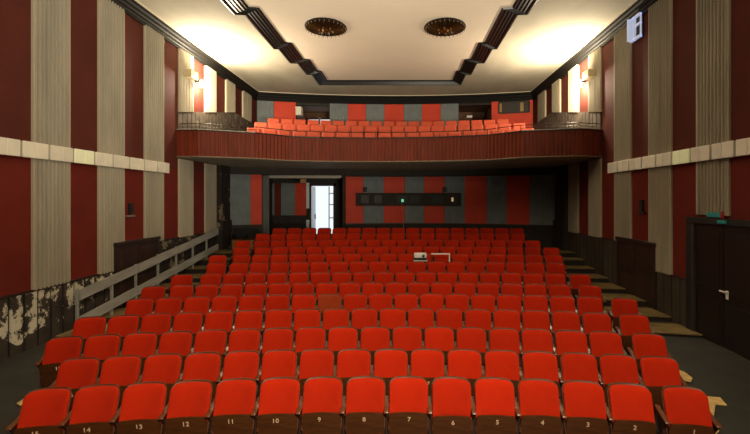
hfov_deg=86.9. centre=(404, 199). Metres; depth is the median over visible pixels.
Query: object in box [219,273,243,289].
seat
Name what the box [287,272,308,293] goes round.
seat
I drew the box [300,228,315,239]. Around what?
seat
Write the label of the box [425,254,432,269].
seat
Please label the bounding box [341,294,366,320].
seat
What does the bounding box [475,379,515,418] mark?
cushion
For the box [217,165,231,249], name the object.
pillar
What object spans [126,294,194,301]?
step
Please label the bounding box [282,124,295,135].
seat
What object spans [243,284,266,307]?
seat
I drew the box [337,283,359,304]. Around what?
seat
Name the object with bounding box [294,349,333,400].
seat
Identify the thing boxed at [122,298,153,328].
seat
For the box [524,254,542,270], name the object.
seat
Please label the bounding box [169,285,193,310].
seat
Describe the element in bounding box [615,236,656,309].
door
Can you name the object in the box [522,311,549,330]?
cushion
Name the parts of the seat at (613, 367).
armrest, seat, backrest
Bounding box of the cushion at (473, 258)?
[470,255,486,265]
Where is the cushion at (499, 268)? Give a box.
[487,263,504,274]
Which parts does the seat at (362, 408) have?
armrest, frame, seat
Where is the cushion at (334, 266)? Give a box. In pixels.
[330,262,347,274]
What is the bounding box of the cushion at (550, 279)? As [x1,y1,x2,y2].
[545,274,565,289]
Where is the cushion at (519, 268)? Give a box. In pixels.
[506,263,524,275]
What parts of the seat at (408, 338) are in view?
backrest, seat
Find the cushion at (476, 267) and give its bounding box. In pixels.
[467,262,484,274]
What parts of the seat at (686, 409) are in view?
frame, armrest, backrest, seat, frame, armrest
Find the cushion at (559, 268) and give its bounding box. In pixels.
[546,263,565,276]
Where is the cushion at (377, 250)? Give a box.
[374,247,388,256]
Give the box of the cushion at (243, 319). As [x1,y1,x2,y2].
[234,311,261,332]
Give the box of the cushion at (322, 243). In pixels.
[318,240,332,249]
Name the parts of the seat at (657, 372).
armrest, seat, backrest, armrest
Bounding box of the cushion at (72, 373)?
[55,359,98,388]
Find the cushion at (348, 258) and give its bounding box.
[344,254,359,265]
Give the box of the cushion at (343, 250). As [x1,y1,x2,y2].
[340,247,354,256]
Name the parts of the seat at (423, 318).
seat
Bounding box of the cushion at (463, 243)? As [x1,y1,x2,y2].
[460,240,474,249]
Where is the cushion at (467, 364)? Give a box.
[448,350,481,378]
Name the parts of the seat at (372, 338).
seat, backrest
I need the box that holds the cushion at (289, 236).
[286,234,299,242]
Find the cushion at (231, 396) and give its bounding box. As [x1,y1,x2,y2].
[213,380,255,417]
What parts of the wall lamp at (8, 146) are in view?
lamp panel, lamp panel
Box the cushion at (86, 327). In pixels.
[72,317,105,338]
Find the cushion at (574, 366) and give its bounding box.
[561,353,598,382]
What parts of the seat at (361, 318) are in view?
seat, backrest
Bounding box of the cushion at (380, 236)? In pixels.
[376,233,389,241]
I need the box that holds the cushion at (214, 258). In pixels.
[208,255,225,263]
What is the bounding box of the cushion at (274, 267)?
[270,263,287,277]
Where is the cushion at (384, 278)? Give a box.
[374,273,392,285]
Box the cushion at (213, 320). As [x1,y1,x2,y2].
[204,312,232,331]
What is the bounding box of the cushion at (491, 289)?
[477,284,498,298]
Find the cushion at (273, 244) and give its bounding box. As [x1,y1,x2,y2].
[270,241,284,249]
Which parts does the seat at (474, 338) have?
backrest, seat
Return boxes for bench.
[230,228,260,248]
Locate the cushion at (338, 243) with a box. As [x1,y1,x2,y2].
[334,240,348,249]
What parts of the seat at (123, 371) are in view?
seat, backrest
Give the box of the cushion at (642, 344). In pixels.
[632,334,667,360]
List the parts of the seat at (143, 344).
backrest, seat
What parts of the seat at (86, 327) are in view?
seat, backrest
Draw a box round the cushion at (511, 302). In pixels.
[497,295,521,314]
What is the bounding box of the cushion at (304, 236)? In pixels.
[301,234,314,242]
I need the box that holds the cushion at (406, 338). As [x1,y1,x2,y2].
[393,327,421,350]
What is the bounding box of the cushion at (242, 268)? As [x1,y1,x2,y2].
[229,263,247,275]
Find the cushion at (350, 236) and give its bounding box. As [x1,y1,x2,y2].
[346,233,359,241]
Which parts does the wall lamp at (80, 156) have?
lamp panel, lamp panel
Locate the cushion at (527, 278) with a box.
[523,274,543,285]
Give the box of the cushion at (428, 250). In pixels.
[424,247,438,256]
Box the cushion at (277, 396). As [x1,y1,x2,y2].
[258,379,299,416]
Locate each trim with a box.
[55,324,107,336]
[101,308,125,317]
[108,0,657,104]
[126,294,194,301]
[135,0,636,95]
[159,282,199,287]
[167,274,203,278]
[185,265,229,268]
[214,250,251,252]
[220,0,537,84]
[230,167,554,175]
[264,175,341,177]
[342,223,552,225]
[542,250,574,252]
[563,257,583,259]
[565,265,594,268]
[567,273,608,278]
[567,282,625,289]
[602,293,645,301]
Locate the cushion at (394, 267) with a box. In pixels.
[389,262,405,273]
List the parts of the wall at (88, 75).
pleated panel, dado rail, pleated panel, pleated panel, pleated panel, pleated panel, pleated panel, pleated panel, pleated panel, pleated panel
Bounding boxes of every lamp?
[0,137,19,155]
[17,141,48,159]
[48,145,72,161]
[71,149,93,164]
[89,152,112,166]
[113,155,128,168]
[129,157,143,169]
[142,160,156,171]
[157,162,168,172]
[295,106,302,115]
[608,162,617,172]
[618,160,629,171]
[629,157,641,169]
[642,155,655,168]
[656,152,676,166]
[672,149,692,164]
[691,145,711,161]
[711,141,738,159]
[720,211,726,218]
[736,138,749,155]
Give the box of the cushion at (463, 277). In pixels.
[459,273,478,286]
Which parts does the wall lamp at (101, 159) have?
lamp panel, lamp panel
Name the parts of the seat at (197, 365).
armrest, backrest, seat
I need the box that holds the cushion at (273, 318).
[264,310,291,330]
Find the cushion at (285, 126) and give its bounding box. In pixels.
[283,124,295,129]
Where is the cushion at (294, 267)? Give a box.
[290,263,307,273]
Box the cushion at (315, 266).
[310,262,327,274]
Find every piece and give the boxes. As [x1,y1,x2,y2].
[679,370,691,381]
[707,396,726,415]
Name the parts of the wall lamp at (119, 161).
lamp panel, lamp panel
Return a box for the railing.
[75,228,217,320]
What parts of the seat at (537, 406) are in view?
frame, armrest, seat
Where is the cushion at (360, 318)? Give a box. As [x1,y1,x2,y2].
[351,309,376,328]
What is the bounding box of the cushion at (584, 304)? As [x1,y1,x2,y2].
[577,297,603,316]
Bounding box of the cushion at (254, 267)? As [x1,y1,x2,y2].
[250,263,267,275]
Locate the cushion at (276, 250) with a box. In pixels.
[272,247,287,254]
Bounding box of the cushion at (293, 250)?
[289,247,304,256]
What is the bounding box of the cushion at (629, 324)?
[620,315,649,337]
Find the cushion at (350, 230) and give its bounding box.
[347,228,360,233]
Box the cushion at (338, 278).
[332,273,350,285]
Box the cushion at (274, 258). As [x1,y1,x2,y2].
[270,255,286,264]
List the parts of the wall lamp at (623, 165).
lamp panel, lamp panel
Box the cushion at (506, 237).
[496,234,509,242]
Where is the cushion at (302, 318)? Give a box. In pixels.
[293,310,319,332]
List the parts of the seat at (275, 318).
backrest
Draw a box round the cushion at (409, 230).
[406,228,419,234]
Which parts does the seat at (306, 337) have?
seat, backrest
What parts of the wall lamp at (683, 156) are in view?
lamp panel, lamp panel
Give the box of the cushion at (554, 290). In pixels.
[549,285,570,297]
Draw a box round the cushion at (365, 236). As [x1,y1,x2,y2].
[362,233,374,241]
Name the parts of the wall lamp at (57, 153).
lamp panel, lamp panel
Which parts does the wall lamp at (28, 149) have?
lamp panel, lamp panel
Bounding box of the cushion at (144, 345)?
[121,333,156,357]
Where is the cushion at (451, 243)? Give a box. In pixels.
[445,240,458,249]
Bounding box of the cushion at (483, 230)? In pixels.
[480,228,493,234]
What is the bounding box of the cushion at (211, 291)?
[195,285,217,300]
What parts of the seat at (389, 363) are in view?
armrest, seat, backrest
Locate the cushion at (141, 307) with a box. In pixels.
[125,299,152,316]
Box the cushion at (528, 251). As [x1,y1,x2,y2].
[525,248,540,255]
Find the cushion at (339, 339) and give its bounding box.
[328,328,356,350]
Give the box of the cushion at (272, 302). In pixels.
[264,295,288,315]
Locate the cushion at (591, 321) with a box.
[583,313,611,334]
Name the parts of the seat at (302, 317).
seat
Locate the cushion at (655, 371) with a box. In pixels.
[640,357,680,385]
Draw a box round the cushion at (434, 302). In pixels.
[420,294,442,311]
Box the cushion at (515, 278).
[502,273,521,285]
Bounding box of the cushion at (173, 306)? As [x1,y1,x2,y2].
[154,298,181,315]
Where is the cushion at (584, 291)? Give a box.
[579,286,601,299]
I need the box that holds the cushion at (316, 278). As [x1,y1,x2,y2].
[310,273,329,286]
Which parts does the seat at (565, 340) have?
armrest, seat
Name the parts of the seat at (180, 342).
backrest, seat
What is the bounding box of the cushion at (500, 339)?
[490,329,519,354]
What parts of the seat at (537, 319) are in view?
backrest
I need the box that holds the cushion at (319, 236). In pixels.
[316,234,329,242]
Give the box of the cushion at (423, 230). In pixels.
[421,228,433,233]
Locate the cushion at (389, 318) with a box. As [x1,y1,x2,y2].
[380,309,404,328]
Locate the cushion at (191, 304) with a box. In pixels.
[183,297,209,314]
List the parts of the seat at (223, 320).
backrest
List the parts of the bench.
arm frame, panel, seat, backrest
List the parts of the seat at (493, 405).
frame, armrest, seat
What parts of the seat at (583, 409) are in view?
frame, armrest, seat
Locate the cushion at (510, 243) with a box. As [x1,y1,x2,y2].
[508,241,522,247]
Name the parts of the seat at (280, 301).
backrest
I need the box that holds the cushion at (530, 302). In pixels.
[524,296,548,313]
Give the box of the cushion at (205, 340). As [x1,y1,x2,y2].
[193,330,226,356]
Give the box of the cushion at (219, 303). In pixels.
[211,296,236,315]
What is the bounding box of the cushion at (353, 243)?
[350,240,363,249]
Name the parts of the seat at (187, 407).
armrest, frame, seat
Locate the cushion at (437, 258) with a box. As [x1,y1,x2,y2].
[434,255,450,265]
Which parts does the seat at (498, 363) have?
armrest, backrest, seat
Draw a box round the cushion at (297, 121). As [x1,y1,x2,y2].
[294,119,305,125]
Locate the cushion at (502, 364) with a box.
[485,351,519,380]
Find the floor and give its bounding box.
[0,246,749,433]
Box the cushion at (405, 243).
[397,240,410,248]
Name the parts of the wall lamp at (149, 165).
lamp panel, lamp panel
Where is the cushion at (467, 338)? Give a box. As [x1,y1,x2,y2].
[457,328,486,352]
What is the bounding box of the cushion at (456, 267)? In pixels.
[447,262,464,274]
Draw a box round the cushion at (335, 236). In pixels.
[332,233,344,242]
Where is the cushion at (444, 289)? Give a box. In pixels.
[431,283,451,297]
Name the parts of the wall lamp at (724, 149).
lamp panel, lamp panel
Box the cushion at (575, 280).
[570,275,590,290]
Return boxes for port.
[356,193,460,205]
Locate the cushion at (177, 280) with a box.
[170,275,191,288]
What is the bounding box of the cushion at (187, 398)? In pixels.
[166,381,211,421]
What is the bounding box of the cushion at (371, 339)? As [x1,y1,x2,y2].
[360,328,389,350]
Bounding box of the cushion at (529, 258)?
[526,255,542,263]
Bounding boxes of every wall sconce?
[184,69,203,87]
[577,69,595,87]
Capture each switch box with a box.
[126,203,134,216]
[638,200,645,213]
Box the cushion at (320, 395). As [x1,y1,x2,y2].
[302,378,341,415]
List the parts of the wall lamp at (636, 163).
lamp panel, lamp panel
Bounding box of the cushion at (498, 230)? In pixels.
[495,228,508,234]
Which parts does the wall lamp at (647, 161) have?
lamp panel, lamp panel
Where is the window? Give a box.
[498,101,529,113]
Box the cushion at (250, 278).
[244,274,264,288]
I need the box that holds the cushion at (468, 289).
[454,283,474,298]
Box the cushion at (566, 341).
[556,331,587,358]
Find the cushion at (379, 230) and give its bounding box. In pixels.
[377,228,389,233]
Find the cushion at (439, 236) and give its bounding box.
[436,233,448,241]
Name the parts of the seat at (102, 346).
seat, backrest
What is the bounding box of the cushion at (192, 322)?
[172,313,201,332]
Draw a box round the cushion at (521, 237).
[511,234,524,242]
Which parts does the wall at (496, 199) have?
wall panel, wall panel, wall panel, wall panel, wall panel, wall panel, wall panel, wall panel, wall panel, wall panel, wall panel, wall panel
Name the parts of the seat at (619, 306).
armrest, seat, backrest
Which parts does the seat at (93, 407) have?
armrest, frame, seat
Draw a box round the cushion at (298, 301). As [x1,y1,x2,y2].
[291,295,314,312]
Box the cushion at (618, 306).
[611,299,638,319]
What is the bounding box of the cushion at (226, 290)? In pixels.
[220,285,242,300]
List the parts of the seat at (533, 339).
backrest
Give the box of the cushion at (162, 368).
[142,355,181,382]
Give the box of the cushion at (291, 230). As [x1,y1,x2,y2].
[287,228,300,237]
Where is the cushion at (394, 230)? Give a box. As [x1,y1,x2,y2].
[392,228,404,233]
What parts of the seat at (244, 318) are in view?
backrest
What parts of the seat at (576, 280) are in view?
seat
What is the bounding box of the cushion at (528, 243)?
[526,241,540,248]
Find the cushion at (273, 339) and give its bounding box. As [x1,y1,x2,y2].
[262,329,292,352]
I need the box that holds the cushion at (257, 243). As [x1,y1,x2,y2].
[254,241,268,250]
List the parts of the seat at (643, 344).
armrest, seat, backrest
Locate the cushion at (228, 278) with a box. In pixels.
[222,274,242,285]
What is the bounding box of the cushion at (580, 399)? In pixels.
[563,382,606,420]
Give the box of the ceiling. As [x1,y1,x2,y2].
[138,0,634,94]
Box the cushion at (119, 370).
[99,356,140,385]
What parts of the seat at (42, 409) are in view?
armrest, frame, seat, backrest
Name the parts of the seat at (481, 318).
backrest, seat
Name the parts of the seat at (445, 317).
backrest, seat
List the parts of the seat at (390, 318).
backrest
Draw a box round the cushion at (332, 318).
[323,309,348,329]
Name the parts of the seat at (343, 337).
seat, backrest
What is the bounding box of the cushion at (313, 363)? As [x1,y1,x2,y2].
[299,350,333,379]
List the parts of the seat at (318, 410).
armrest, frame, seat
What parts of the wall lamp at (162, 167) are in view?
lamp panel, lamp panel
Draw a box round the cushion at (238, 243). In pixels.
[235,241,249,247]
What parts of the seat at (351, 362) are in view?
armrest, seat, backrest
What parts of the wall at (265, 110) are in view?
wall panel, wall panel, wall panel, wall panel, wall panel, wall panel, wall panel, wall panel, wall panel, wall panel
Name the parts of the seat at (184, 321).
backrest, seat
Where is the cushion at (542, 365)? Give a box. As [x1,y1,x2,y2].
[522,352,558,382]
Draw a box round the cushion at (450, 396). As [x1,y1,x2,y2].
[432,378,471,418]
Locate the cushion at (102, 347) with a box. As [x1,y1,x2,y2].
[83,335,119,359]
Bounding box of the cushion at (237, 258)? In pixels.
[233,255,249,264]
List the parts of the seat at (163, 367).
armrest, backrest, seat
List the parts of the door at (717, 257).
handle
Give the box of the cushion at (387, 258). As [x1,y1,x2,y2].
[380,254,395,264]
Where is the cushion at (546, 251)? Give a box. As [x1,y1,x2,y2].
[543,248,559,260]
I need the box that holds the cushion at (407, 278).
[395,273,413,285]
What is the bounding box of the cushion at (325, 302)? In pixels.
[318,295,340,311]
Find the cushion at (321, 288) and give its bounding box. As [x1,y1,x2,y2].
[316,283,336,298]
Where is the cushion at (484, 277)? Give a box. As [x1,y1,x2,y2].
[480,273,499,287]
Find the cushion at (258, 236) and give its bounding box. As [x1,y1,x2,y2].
[255,234,269,240]
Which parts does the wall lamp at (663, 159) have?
lamp panel, lamp panel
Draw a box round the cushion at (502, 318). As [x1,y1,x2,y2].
[494,310,520,332]
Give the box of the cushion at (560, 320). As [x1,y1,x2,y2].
[552,312,580,334]
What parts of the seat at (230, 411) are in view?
armrest, frame, seat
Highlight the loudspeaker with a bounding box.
[627,12,643,42]
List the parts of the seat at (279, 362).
armrest, frame, backrest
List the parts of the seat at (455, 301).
backrest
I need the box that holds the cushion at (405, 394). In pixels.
[389,378,427,415]
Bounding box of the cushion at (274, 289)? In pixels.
[268,284,289,296]
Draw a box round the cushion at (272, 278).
[267,273,286,287]
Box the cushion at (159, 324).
[140,314,170,334]
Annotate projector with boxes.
[413,253,426,261]
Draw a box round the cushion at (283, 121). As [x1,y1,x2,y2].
[281,119,292,124]
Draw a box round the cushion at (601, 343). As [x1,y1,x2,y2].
[590,332,622,356]
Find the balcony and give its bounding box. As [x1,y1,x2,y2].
[176,122,601,169]
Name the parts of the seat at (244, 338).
armrest, backrest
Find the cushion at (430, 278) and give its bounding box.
[417,273,435,285]
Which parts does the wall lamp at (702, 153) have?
lamp panel, lamp panel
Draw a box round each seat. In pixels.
[5,387,71,433]
[34,336,82,387]
[49,357,99,413]
[58,384,119,433]
[69,316,106,354]
[79,334,120,377]
[93,355,141,408]
[105,314,139,350]
[109,381,166,433]
[117,332,157,375]
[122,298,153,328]
[135,353,181,406]
[137,313,171,349]
[140,286,165,310]
[152,297,181,327]
[154,331,192,372]
[158,379,212,433]
[166,274,195,296]
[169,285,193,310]
[169,312,202,346]
[175,351,220,403]
[180,296,209,326]
[187,329,226,371]
[194,285,218,309]
[195,274,221,295]
[200,311,232,346]
[205,255,228,273]
[205,263,225,283]
[205,378,256,433]
[207,296,236,323]
[215,350,259,400]
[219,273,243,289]
[219,284,242,308]
[222,328,260,356]
[227,263,248,283]
[229,255,250,271]
[229,310,262,343]
[230,247,251,263]
[232,240,249,254]
[234,295,263,315]
[243,273,265,293]
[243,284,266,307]
[247,128,260,132]
[248,262,268,282]
[249,254,268,268]
[251,240,268,255]
[251,377,299,433]
[253,233,269,243]
[254,122,266,132]
[254,247,270,261]
[255,349,296,396]
[257,327,293,368]
[260,309,291,341]
[262,294,289,321]
[263,129,275,133]
[264,283,290,299]
[265,273,287,293]
[267,118,279,127]
[267,262,288,281]
[269,123,281,134]
[269,233,284,246]
[269,247,287,259]
[269,254,287,270]
[270,228,285,239]
[270,240,284,253]
[278,130,290,135]
[281,119,292,128]
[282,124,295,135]
[285,228,301,239]
[285,233,299,246]
[286,240,300,253]
[287,262,308,281]
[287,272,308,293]
[288,247,304,261]
[288,254,305,269]
[289,294,315,321]
[290,283,313,304]
[290,309,320,342]
[291,327,325,365]
[293,130,305,135]
[294,119,305,129]
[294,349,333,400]
[296,376,342,433]
[297,124,309,135]
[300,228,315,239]
[301,233,314,246]
[302,240,316,253]
[305,247,321,261]
[307,131,319,136]
[307,254,323,269]
[308,120,318,129]
[308,262,327,280]
[309,272,329,292]
[310,125,322,136]
[314,283,336,304]
[315,228,330,238]
[316,233,329,245]
[316,294,341,320]
[317,240,332,253]
[319,308,348,340]
[320,120,331,130]
[322,131,334,136]
[323,247,338,261]
[324,326,357,364]
[325,125,336,136]
[326,254,342,269]
[328,262,347,280]
[330,228,345,238]
[330,233,344,245]
[330,272,350,292]
[332,348,370,395]
[333,121,344,130]
[333,240,348,253]
[336,131,348,136]
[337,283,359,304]
[338,125,349,136]
[340,246,355,261]
[340,376,385,433]
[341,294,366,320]
[343,254,360,269]
[345,228,360,238]
[345,233,359,245]
[346,121,356,136]
[348,262,367,280]
[348,308,377,340]
[350,126,363,136]
[350,240,364,253]
[351,272,372,291]
[352,133,362,136]
[356,246,371,261]
[357,326,389,364]
[359,121,369,130]
[360,228,375,236]
[360,233,374,245]
[360,282,382,304]
[361,254,378,269]
[364,126,376,136]
[365,133,376,137]
[366,240,379,252]
[367,262,386,280]
[367,293,392,320]
[369,348,407,394]
[371,121,381,130]
[372,246,388,260]
[372,272,393,291]
[375,228,389,236]
[375,233,389,245]
[377,126,389,137]
[377,308,405,340]
[379,133,390,136]
[379,254,396,269]
[381,240,395,252]
[383,282,405,304]
[384,121,394,133]
[384,376,428,433]
[387,262,405,280]
[389,246,404,260]
[389,326,421,364]
[390,126,402,136]
[390,228,404,238]
[390,233,404,245]
[392,133,404,136]
[392,293,417,320]
[394,272,414,291]
[396,121,406,130]
[397,240,411,252]
[397,254,413,269]
[403,126,415,136]
[405,228,419,238]
[405,233,419,245]
[405,246,421,254]
[405,308,433,340]
[406,132,418,136]
[406,262,425,280]
[406,282,428,304]
[407,348,444,395]
[408,121,418,131]
[413,240,426,252]
[415,272,435,291]
[417,126,429,136]
[418,294,443,320]
[420,132,431,136]
[420,228,434,238]
[420,233,434,245]
[421,121,431,130]
[421,327,453,364]
[423,246,438,260]
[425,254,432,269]
[426,262,444,280]
[428,376,471,433]
[429,240,442,252]
[429,283,451,304]
[431,126,442,136]
[433,121,443,130]
[433,255,450,269]
[434,132,445,136]
[434,228,448,237]
[434,308,461,340]
[435,233,448,245]
[436,272,456,292]
[440,246,455,261]
[443,240,458,253]
[444,121,456,129]
[444,125,455,135]
[444,294,468,320]
[444,349,481,398]
[445,262,464,280]
[448,131,460,135]
[449,228,463,238]
[449,233,463,245]
[452,254,468,270]
[452,283,475,304]
[454,327,486,366]
[456,125,469,135]
[457,120,469,129]
[457,247,471,261]
[457,272,478,292]
[459,240,474,253]
[462,131,474,135]
[462,309,490,341]
[464,228,478,239]
[464,233,478,245]
[465,262,484,280]
[469,294,494,321]
[470,120,481,129]
[470,254,486,269]
[471,125,482,134]
[471,377,516,433]
[474,247,488,261]
[475,240,490,253]
[476,130,488,134]
[476,283,498,305]
[478,272,500,292]
[479,228,493,239]
[479,233,493,246]
[482,350,519,399]
[483,120,494,128]
[483,124,496,133]
[485,262,504,282]
[486,328,520,365]
[488,254,505,269]
[489,247,506,261]
[491,130,503,133]
[491,309,520,342]
[492,240,506,253]
[494,228,508,239]
[495,233,509,246]
[495,295,521,321]
[497,119,508,129]
[499,124,510,132]
[499,283,522,305]
[500,273,521,291]
[505,262,524,281]
[506,247,523,256]
[506,254,523,263]
[507,240,522,253]
[509,228,525,239]
[511,123,526,130]
[511,233,525,252]
[515,378,561,433]
[520,310,549,343]
[520,328,552,366]
[520,351,559,395]
[521,295,548,324]
[522,273,543,294]
[523,240,542,253]
[523,284,546,297]
[524,247,540,262]
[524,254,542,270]
[525,262,544,281]
[541,247,559,263]
[543,255,565,272]
[544,273,565,295]
[545,263,568,284]
[547,284,575,306]
[548,296,575,323]
[550,311,580,346]
[553,330,587,370]
[558,352,598,398]
[559,380,607,433]
[567,274,591,302]
[575,285,605,308]
[575,297,606,326]
[580,312,614,347]
[587,331,627,374]
[598,354,638,407]
[605,382,655,433]
[607,298,641,331]
[615,314,653,354]
[627,333,674,375]
[638,356,687,412]
[654,385,721,433]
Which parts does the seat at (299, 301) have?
backrest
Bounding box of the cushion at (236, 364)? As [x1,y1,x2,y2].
[222,352,258,382]
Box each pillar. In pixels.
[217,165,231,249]
[553,165,567,249]
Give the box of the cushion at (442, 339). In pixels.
[425,328,453,350]
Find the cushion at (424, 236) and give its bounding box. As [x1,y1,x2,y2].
[421,233,433,241]
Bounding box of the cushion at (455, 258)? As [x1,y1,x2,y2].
[452,255,468,265]
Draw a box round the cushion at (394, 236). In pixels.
[391,233,403,241]
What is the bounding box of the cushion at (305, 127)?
[298,124,309,130]
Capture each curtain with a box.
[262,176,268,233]
[520,102,523,110]
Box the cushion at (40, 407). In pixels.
[17,389,69,429]
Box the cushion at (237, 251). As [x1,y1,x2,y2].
[232,248,248,259]
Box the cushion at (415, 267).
[408,262,425,274]
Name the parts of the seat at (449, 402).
frame, armrest, seat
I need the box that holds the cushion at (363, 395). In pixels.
[345,378,384,416]
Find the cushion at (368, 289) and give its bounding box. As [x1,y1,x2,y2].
[362,283,382,297]
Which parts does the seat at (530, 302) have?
backrest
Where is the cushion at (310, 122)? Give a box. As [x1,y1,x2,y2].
[308,120,318,125]
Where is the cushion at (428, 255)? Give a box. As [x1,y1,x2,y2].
[425,254,430,265]
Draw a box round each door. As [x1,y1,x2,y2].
[112,236,160,309]
[309,184,335,227]
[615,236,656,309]
[685,217,749,360]
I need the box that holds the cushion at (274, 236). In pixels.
[271,234,284,240]
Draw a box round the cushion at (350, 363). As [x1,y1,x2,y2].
[336,350,370,377]
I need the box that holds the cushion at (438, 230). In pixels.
[436,228,448,233]
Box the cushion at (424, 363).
[411,350,443,377]
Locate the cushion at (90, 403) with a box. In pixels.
[69,386,118,426]
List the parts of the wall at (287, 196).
wall panel, wall panel, wall panel, wall panel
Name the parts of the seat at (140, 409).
armrest, frame, seat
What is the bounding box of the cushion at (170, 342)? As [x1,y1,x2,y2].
[158,332,191,355]
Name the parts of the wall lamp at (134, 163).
lamp panel, lamp panel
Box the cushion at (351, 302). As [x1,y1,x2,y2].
[343,295,366,311]
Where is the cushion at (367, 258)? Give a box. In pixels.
[362,254,377,265]
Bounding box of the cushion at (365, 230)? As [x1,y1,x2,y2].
[362,228,374,233]
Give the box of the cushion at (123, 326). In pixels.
[107,316,138,336]
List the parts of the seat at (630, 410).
frame, armrest, seat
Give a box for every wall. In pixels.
[0,0,255,361]
[230,174,554,246]
[256,100,533,128]
[269,170,345,239]
[297,106,329,124]
[459,106,489,124]
[533,0,749,326]
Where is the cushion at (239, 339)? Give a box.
[228,329,259,352]
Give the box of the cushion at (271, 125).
[269,123,280,128]
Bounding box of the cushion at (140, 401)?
[119,383,165,422]
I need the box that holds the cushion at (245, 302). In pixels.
[238,296,262,311]
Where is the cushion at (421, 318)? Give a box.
[408,309,433,328]
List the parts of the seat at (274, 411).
armrest, frame, seat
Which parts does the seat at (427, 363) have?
armrest, backrest, seat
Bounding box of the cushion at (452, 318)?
[437,309,461,329]
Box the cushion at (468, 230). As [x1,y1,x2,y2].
[465,228,478,234]
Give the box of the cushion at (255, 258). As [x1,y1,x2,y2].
[251,255,268,263]
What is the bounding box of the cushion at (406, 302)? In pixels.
[395,294,417,311]
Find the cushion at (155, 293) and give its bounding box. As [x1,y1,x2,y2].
[141,287,164,301]
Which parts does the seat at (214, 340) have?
backrest, seat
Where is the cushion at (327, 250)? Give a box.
[323,247,337,257]
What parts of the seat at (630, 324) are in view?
armrest, seat, backrest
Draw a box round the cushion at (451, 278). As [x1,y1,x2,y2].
[438,273,456,286]
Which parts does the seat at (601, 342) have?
seat, backrest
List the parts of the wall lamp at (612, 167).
lamp panel, lamp panel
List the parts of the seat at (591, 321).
seat, backrest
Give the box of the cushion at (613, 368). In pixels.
[600,355,638,387]
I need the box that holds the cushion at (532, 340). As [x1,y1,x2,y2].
[522,330,552,352]
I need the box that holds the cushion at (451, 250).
[440,247,454,256]
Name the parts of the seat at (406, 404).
frame, armrest, seat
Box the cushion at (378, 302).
[369,294,391,310]
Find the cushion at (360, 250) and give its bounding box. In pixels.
[357,247,371,256]
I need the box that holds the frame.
[431,253,449,261]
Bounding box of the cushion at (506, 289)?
[501,284,522,300]
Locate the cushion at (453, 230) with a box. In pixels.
[451,228,463,233]
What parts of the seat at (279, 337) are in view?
armrest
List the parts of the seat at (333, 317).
backrest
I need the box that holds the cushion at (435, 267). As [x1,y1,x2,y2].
[428,262,444,273]
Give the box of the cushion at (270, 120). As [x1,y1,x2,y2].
[267,118,278,124]
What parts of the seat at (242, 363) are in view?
armrest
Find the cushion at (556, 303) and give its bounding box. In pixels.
[550,297,575,317]
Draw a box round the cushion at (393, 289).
[385,283,405,297]
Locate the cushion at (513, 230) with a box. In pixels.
[510,228,523,234]
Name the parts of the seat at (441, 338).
backrest, seat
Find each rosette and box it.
[305,17,346,37]
[424,17,465,37]
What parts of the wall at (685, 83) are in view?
pleated panel, pleated panel, pleated panel, pleated panel, pleated panel, pleated panel, pleated panel, dado rail, pleated panel, pleated panel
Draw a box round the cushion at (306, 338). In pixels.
[295,328,324,351]
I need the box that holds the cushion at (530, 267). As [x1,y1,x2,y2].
[526,263,544,275]
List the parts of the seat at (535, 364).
armrest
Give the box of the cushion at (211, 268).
[206,264,225,276]
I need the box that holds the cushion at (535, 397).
[518,380,560,418]
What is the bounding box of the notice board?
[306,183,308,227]
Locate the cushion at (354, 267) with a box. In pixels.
[349,262,366,274]
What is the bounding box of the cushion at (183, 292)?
[170,286,192,301]
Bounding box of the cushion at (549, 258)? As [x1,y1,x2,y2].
[546,255,562,263]
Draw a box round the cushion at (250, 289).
[244,284,266,300]
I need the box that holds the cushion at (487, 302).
[471,295,494,312]
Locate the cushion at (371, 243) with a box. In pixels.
[366,240,379,248]
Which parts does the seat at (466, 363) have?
armrest, backrest, seat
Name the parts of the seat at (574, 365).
frame, armrest, backrest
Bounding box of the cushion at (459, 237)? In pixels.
[451,234,463,241]
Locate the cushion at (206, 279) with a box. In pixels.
[200,274,220,290]
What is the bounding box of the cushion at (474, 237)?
[466,234,478,241]
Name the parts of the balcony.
guard rail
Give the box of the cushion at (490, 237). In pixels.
[480,234,493,242]
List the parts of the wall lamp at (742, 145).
lamp panel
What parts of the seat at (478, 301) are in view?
backrest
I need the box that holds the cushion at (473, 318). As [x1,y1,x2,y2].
[465,310,490,329]
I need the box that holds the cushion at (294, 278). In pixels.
[289,273,307,286]
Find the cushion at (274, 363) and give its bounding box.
[260,351,295,382]
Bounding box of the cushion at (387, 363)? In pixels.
[374,350,406,377]
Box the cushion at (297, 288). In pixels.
[292,284,313,297]
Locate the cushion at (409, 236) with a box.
[406,233,419,241]
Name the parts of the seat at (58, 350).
armrest, frame, seat, backrest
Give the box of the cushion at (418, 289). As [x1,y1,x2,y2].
[408,283,428,297]
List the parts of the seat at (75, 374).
seat, backrest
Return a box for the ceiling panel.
[244,0,515,79]
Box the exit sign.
[706,211,726,223]
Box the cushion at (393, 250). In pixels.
[390,247,404,256]
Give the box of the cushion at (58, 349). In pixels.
[42,337,81,364]
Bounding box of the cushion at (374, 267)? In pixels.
[369,262,386,274]
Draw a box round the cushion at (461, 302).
[446,295,468,311]
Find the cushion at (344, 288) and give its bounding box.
[339,283,359,298]
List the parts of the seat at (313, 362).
armrest, seat, backrest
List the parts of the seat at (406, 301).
backrest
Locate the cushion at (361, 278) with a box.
[353,273,371,285]
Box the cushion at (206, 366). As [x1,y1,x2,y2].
[182,353,220,383]
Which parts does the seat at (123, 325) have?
seat, backrest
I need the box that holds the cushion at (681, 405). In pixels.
[663,387,712,427]
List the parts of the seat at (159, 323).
seat, backrest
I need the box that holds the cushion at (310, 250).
[306,247,321,257]
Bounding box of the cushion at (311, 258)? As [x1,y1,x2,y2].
[307,255,323,265]
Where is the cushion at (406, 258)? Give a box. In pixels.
[398,254,413,264]

